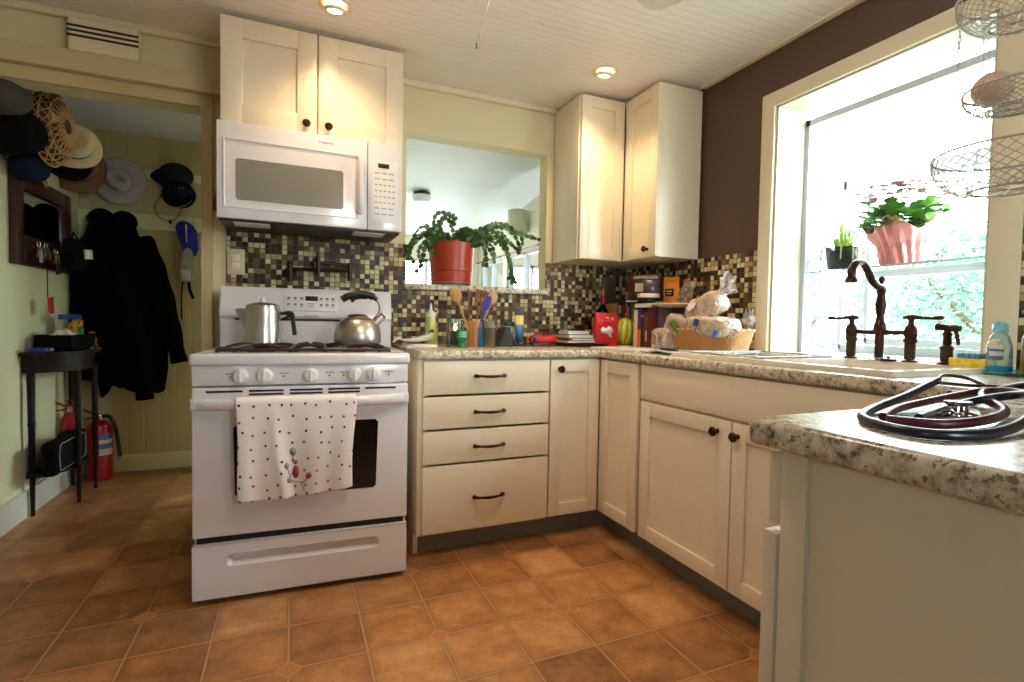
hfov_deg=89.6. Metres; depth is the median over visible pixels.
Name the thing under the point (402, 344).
paper stack
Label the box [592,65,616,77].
recessed light
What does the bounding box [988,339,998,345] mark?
flower
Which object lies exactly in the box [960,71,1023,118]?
wire bowl
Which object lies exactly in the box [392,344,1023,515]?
countertop
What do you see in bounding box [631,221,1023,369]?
tile backsplash
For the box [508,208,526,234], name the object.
wall lamp
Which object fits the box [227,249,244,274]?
switch plate
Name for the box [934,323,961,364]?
sprayer
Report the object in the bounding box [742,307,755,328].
plastic bag
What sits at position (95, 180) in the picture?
hat
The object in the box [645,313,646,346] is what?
book
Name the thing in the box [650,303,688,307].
dinner plate
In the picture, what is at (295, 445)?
tea towel
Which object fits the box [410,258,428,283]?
window
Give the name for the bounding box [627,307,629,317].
book
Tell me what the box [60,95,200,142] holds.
ceiling
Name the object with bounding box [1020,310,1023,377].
pump bottle
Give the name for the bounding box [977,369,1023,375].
saucer
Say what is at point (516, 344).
phone
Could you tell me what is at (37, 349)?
case
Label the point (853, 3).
trim
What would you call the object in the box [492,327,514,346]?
speaker
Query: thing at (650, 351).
dish towel
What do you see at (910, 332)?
bridge faucet
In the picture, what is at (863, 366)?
sink
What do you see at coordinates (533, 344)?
wallet
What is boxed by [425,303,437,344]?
squeeze bottle
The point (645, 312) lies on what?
book
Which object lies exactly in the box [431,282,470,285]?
saucer
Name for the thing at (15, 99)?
bucket hat
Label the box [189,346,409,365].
cooktop
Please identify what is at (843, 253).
planter
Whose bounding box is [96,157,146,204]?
sun hat
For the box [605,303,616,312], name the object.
book
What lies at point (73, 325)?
box
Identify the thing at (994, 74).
onion
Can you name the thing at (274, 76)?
upper cabinet
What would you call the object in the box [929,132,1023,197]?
wire bowl
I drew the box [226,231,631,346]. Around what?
tile backsplash
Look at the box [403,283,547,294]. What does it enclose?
sill
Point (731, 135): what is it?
wall
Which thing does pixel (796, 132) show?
window
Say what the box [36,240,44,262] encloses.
bunch
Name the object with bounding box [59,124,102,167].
sun hat
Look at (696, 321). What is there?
print
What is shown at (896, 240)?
flowering plant
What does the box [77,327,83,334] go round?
greens
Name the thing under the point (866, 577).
base cabinet
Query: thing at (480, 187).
ceiling
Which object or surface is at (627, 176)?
upper cabinet
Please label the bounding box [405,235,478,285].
wall
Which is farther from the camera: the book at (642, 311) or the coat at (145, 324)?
the coat at (145, 324)
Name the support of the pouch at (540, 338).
on the countertop
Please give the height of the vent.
0.138 m
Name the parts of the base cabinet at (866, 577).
door, drawer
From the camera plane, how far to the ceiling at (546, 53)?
2.24 m
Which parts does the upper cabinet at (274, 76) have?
door, knob, knob, door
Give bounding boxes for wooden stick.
[467,288,469,320]
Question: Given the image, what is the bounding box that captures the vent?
[66,16,141,61]
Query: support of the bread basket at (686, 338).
on the dish towel at (650, 351)
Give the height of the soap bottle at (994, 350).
0.147 m
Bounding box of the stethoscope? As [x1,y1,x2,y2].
[857,374,1023,440]
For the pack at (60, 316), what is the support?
on the box at (73, 325)
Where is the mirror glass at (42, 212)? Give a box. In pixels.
[24,190,61,245]
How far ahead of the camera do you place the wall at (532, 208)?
5.75 m
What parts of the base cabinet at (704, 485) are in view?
door, knob, knob, door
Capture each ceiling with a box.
[22,0,851,110]
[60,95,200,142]
[406,138,539,237]
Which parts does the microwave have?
handle, control panel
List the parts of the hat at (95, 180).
crown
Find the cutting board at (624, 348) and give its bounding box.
[590,346,659,350]
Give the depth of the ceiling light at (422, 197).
5.13 m
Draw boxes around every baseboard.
[0,464,83,537]
[84,450,191,474]
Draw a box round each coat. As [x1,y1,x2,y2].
[69,208,121,387]
[99,211,187,400]
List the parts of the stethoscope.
stem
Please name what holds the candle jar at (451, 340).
on the countertop
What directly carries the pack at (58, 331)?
in the storage box at (58, 342)
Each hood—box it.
[87,208,112,222]
[111,211,137,227]
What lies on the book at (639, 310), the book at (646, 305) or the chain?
the book at (646, 305)
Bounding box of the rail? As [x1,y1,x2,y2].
[78,170,200,232]
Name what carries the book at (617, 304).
on the countertop
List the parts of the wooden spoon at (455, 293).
handle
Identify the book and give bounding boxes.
[551,334,592,337]
[559,331,589,333]
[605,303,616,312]
[617,304,618,320]
[622,306,624,317]
[625,300,663,303]
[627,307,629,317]
[633,310,637,346]
[634,302,661,308]
[637,309,647,346]
[640,310,647,346]
[643,311,646,346]
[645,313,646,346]
[647,308,668,347]
[653,308,684,329]
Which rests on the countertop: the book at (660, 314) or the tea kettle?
the book at (660, 314)
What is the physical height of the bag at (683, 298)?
0.127 m
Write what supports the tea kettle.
on the gas stove
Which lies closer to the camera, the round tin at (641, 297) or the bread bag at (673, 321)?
the bread bag at (673, 321)
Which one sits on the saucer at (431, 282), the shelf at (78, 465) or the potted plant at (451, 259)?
the potted plant at (451, 259)
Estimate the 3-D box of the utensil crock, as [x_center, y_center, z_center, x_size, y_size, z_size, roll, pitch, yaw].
[-0.204,-0.040,2.696,0.068,0.132,0.068,0,2,-23]
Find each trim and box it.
[0,0,556,114]
[0,37,219,350]
[701,0,865,88]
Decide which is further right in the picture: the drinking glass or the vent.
the drinking glass
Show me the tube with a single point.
(519, 312)
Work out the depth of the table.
2.76 m
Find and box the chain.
[956,0,963,72]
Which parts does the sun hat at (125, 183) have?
crown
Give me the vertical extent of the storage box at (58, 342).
0.085 m
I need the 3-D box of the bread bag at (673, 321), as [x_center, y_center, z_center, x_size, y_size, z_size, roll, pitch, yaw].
[0.843,-0.069,2.542,0.123,0.138,0.180,-1,3,-41]
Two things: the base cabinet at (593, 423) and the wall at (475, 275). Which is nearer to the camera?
the base cabinet at (593, 423)
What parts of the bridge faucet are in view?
lever, spout, post, lever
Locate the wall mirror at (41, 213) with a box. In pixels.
[8,169,71,273]
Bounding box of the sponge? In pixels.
[948,353,997,367]
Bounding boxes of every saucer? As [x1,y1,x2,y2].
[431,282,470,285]
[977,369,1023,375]
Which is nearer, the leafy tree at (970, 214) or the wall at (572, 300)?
the wall at (572, 300)
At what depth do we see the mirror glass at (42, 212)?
2.75 m
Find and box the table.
[18,348,99,516]
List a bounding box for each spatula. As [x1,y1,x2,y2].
[474,289,486,320]
[480,295,491,326]
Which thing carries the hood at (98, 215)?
attached to the coat at (89, 290)
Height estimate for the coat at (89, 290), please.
1.144 m
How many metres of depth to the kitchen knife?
2.18 m
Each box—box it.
[34,333,94,350]
[68,320,82,334]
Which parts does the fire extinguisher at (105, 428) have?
handle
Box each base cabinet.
[405,357,549,553]
[540,358,649,554]
[637,363,942,627]
[758,450,1023,681]
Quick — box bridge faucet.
[827,259,944,362]
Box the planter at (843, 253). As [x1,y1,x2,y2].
[819,217,864,269]
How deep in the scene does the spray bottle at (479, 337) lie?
2.60 m
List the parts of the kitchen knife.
handle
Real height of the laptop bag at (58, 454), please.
0.200 m
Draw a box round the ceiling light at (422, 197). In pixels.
[412,191,430,203]
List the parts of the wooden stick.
handle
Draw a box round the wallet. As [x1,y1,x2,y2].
[527,343,547,345]
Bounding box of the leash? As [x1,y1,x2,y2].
[175,221,197,330]
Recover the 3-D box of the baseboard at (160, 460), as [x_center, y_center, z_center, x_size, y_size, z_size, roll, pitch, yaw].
[-2.306,0.808,3.508,1.005,0.110,0.018,0,2,-23]
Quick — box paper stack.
[401,343,437,346]
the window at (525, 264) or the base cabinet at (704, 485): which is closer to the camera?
the base cabinet at (704, 485)
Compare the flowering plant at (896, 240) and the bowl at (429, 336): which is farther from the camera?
the bowl at (429, 336)
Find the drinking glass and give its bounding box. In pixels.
[482,320,497,347]
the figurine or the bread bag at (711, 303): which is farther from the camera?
the figurine
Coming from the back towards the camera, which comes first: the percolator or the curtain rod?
the curtain rod
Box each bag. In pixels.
[40,428,85,476]
[592,310,617,345]
[651,328,673,348]
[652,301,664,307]
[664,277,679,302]
[664,313,686,334]
[676,278,696,302]
[684,271,737,316]
[684,315,741,337]
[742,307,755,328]
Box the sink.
[670,352,992,377]
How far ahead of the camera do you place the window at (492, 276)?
6.68 m
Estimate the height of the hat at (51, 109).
0.379 m
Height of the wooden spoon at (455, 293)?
0.293 m
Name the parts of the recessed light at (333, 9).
bulb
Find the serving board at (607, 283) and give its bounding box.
[601,277,615,303]
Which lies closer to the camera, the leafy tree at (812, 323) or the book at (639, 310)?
the book at (639, 310)
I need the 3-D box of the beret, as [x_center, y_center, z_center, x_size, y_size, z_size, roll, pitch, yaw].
[-2.312,-0.849,2.479,0.114,0.164,0.176,1,2,-2]
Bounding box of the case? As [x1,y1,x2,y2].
[29,347,53,352]
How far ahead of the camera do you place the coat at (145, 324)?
3.23 m
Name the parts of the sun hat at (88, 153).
crown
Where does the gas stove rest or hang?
on the floor
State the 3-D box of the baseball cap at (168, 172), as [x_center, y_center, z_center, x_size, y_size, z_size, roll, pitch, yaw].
[-2.237,-1.088,3.394,0.232,0.189,0.073,0,2,-23]
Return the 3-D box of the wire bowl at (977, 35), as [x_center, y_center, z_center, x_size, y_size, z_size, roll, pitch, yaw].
[1.210,-0.800,1.232,0.235,0.079,0.235,0,2,-23]
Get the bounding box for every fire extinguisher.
[55,400,74,431]
[83,409,122,480]
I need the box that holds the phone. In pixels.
[515,343,531,345]
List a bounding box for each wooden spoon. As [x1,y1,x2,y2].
[450,286,468,332]
[481,291,497,326]
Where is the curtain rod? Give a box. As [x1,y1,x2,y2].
[502,244,538,256]
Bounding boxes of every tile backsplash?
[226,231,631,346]
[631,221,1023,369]
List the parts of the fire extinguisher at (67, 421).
handle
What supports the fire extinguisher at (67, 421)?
on the table
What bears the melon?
on the countertop
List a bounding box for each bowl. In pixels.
[403,332,432,341]
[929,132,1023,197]
[954,0,1023,38]
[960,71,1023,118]
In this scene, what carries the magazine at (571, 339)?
on the magazine at (563, 341)
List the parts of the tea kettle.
lid, handle arm, spout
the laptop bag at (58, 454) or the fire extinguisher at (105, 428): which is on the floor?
the fire extinguisher at (105, 428)
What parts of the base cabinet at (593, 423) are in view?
knob, door, door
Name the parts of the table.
leg, leg, leg, leg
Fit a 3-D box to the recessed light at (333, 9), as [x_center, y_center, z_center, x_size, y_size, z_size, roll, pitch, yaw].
[-0.715,-1.341,2.080,0.126,0.030,0.126,0,2,-23]
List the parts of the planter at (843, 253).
planter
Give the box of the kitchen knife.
[660,348,698,352]
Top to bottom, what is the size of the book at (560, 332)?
0.018 m
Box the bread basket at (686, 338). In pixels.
[673,328,755,350]
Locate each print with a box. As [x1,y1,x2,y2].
[601,326,612,336]
[693,318,699,326]
[711,330,716,337]
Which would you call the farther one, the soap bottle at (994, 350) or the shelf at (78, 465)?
the shelf at (78, 465)
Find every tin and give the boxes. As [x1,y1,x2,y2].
[628,274,662,299]
[637,293,659,302]
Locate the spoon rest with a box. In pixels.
[393,332,432,342]
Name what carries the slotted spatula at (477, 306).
in the utensil crock
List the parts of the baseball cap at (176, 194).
chin cord, crown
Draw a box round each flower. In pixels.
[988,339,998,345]
[998,345,1004,349]
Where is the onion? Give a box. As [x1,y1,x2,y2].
[970,70,1015,107]
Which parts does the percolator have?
spout, lid, handle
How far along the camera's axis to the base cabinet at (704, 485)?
1.86 m
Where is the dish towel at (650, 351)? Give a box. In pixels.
[640,349,763,354]
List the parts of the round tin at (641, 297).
lid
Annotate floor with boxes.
[0,466,759,681]
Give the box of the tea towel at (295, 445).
[235,394,356,502]
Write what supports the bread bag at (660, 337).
on the cutting board at (624, 348)
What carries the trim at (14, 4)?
attached to the wall at (572, 300)
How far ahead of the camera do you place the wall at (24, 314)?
2.59 m
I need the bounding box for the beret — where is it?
[8,153,51,181]
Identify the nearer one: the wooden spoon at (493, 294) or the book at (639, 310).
the wooden spoon at (493, 294)
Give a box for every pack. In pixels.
[49,329,78,334]
[58,314,81,319]
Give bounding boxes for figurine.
[89,331,97,347]
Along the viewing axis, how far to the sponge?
1.55 m
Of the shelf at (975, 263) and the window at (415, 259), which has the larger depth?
the window at (415, 259)
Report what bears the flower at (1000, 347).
on the soap bottle at (994, 350)
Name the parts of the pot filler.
arm, arm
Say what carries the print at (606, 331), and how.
attached to the coffee bag at (605, 325)
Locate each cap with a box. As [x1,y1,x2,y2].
[0,112,48,155]
[150,163,193,186]
[154,181,195,223]
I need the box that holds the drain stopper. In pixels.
[867,356,897,361]
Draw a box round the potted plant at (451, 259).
[404,210,540,285]
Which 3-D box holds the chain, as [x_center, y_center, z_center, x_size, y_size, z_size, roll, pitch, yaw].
[1.121,-0.771,1.253,0.082,0.240,0.009,1,2,-8]
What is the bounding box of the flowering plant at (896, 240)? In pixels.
[846,179,961,264]
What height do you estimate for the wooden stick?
0.290 m
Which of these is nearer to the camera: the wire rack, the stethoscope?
the stethoscope
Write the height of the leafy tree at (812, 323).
3.580 m
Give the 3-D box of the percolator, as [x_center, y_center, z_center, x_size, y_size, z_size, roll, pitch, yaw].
[-1.056,-0.091,2.210,0.216,0.199,0.144,1,2,13]
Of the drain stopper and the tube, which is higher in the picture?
the tube
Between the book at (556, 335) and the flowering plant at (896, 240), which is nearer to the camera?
the flowering plant at (896, 240)
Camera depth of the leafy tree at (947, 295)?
6.79 m
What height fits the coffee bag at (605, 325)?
0.203 m
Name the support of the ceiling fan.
hanging from the ceiling at (546, 53)
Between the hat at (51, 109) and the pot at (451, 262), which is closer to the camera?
the hat at (51, 109)
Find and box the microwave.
[216,119,401,242]
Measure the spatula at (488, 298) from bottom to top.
0.256 m
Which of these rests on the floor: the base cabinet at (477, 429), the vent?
the base cabinet at (477, 429)
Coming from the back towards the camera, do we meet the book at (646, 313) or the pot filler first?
the book at (646, 313)
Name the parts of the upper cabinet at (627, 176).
door, door, knob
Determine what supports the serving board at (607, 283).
on the countertop
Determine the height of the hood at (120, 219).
0.140 m
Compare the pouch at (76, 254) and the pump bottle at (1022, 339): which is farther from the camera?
the pouch at (76, 254)
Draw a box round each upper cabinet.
[220,13,403,146]
[553,82,702,268]
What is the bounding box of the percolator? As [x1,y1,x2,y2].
[235,297,296,343]
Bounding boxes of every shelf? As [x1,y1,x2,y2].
[26,454,87,478]
[802,255,984,276]
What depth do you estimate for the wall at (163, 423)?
3.45 m
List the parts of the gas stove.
knob, knob, storage drawer, handle, oven door, knob panel, knob, clock panel, knob, knob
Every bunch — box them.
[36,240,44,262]
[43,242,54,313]
[54,249,60,274]
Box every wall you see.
[0,6,631,347]
[0,92,78,505]
[79,128,201,455]
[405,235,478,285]
[478,195,539,286]
[631,0,1023,369]
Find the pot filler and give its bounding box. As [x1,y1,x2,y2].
[281,252,351,281]
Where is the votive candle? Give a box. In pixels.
[456,330,466,347]
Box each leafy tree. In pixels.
[806,227,924,347]
[833,167,988,349]
[852,206,986,347]
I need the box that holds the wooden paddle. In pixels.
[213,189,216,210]
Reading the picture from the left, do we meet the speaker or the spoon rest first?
the spoon rest
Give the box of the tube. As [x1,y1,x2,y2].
[514,308,523,342]
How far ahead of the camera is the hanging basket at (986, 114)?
1.25 m
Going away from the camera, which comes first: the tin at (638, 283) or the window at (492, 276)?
the tin at (638, 283)
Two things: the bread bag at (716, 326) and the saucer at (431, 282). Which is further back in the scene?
the saucer at (431, 282)
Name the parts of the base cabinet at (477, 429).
drawer, drawer, drawer, drawer, handle, handle, handle, handle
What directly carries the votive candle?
on the countertop
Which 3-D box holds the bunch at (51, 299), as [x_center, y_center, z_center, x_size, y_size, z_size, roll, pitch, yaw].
[-2.430,-0.328,2.706,0.015,0.372,0.098,0,2,-23]
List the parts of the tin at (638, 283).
lid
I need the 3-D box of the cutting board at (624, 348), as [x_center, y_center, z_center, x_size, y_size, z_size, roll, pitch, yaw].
[0.599,0.038,2.630,0.270,0.008,0.290,-1,3,-37]
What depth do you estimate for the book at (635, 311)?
2.87 m
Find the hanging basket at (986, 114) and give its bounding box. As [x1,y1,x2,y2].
[929,0,1023,197]
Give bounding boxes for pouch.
[63,232,92,270]
[528,333,557,345]
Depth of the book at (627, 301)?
2.92 m
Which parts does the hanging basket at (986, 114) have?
chain, chain, chain, chain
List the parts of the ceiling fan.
pull cord, blade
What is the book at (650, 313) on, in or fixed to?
on the countertop
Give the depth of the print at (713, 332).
2.26 m
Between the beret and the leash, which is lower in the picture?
the leash
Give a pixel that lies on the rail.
(145, 221)
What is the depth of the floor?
1.81 m
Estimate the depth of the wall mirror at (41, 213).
2.67 m
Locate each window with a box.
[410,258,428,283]
[482,258,502,286]
[508,247,538,288]
[754,0,1023,369]
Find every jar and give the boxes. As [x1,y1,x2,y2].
[446,319,463,346]
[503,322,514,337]
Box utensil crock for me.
[466,321,479,345]
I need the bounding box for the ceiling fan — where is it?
[476,0,681,48]
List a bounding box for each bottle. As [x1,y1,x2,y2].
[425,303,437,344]
[477,323,482,346]
[597,289,607,312]
[985,321,1012,372]
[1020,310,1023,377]
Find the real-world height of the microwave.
0.404 m
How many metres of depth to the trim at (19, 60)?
2.24 m
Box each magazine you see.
[556,340,594,342]
[557,337,594,340]
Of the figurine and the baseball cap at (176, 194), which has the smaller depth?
the figurine
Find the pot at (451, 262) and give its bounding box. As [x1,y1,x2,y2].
[429,241,473,285]
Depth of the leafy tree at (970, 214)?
10.75 m
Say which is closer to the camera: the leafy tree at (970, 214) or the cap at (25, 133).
the cap at (25, 133)
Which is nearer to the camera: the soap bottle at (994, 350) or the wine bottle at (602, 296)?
the soap bottle at (994, 350)
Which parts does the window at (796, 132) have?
casement frame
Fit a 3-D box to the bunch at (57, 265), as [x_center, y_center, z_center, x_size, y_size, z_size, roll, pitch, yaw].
[-2.472,-0.431,2.803,0.015,0.144,0.068,0,2,-23]
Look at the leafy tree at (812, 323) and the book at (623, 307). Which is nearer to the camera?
the book at (623, 307)
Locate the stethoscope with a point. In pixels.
(922, 425)
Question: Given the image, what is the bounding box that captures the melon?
[617,316,633,346]
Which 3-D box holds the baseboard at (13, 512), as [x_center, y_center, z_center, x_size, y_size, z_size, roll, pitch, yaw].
[-1.578,0.912,0.542,0.018,0.135,6.012,0,2,-23]
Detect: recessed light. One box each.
[318,0,350,15]
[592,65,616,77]
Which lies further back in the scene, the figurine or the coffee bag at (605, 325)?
the figurine
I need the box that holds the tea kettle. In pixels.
[334,291,385,343]
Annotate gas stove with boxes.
[189,286,409,601]
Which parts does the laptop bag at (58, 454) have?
carry handle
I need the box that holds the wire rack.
[691,351,832,358]
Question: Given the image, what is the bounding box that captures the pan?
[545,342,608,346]
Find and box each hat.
[0,78,33,115]
[30,90,76,167]
[51,164,93,180]
[58,157,106,192]
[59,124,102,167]
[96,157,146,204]
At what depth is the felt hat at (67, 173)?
2.89 m

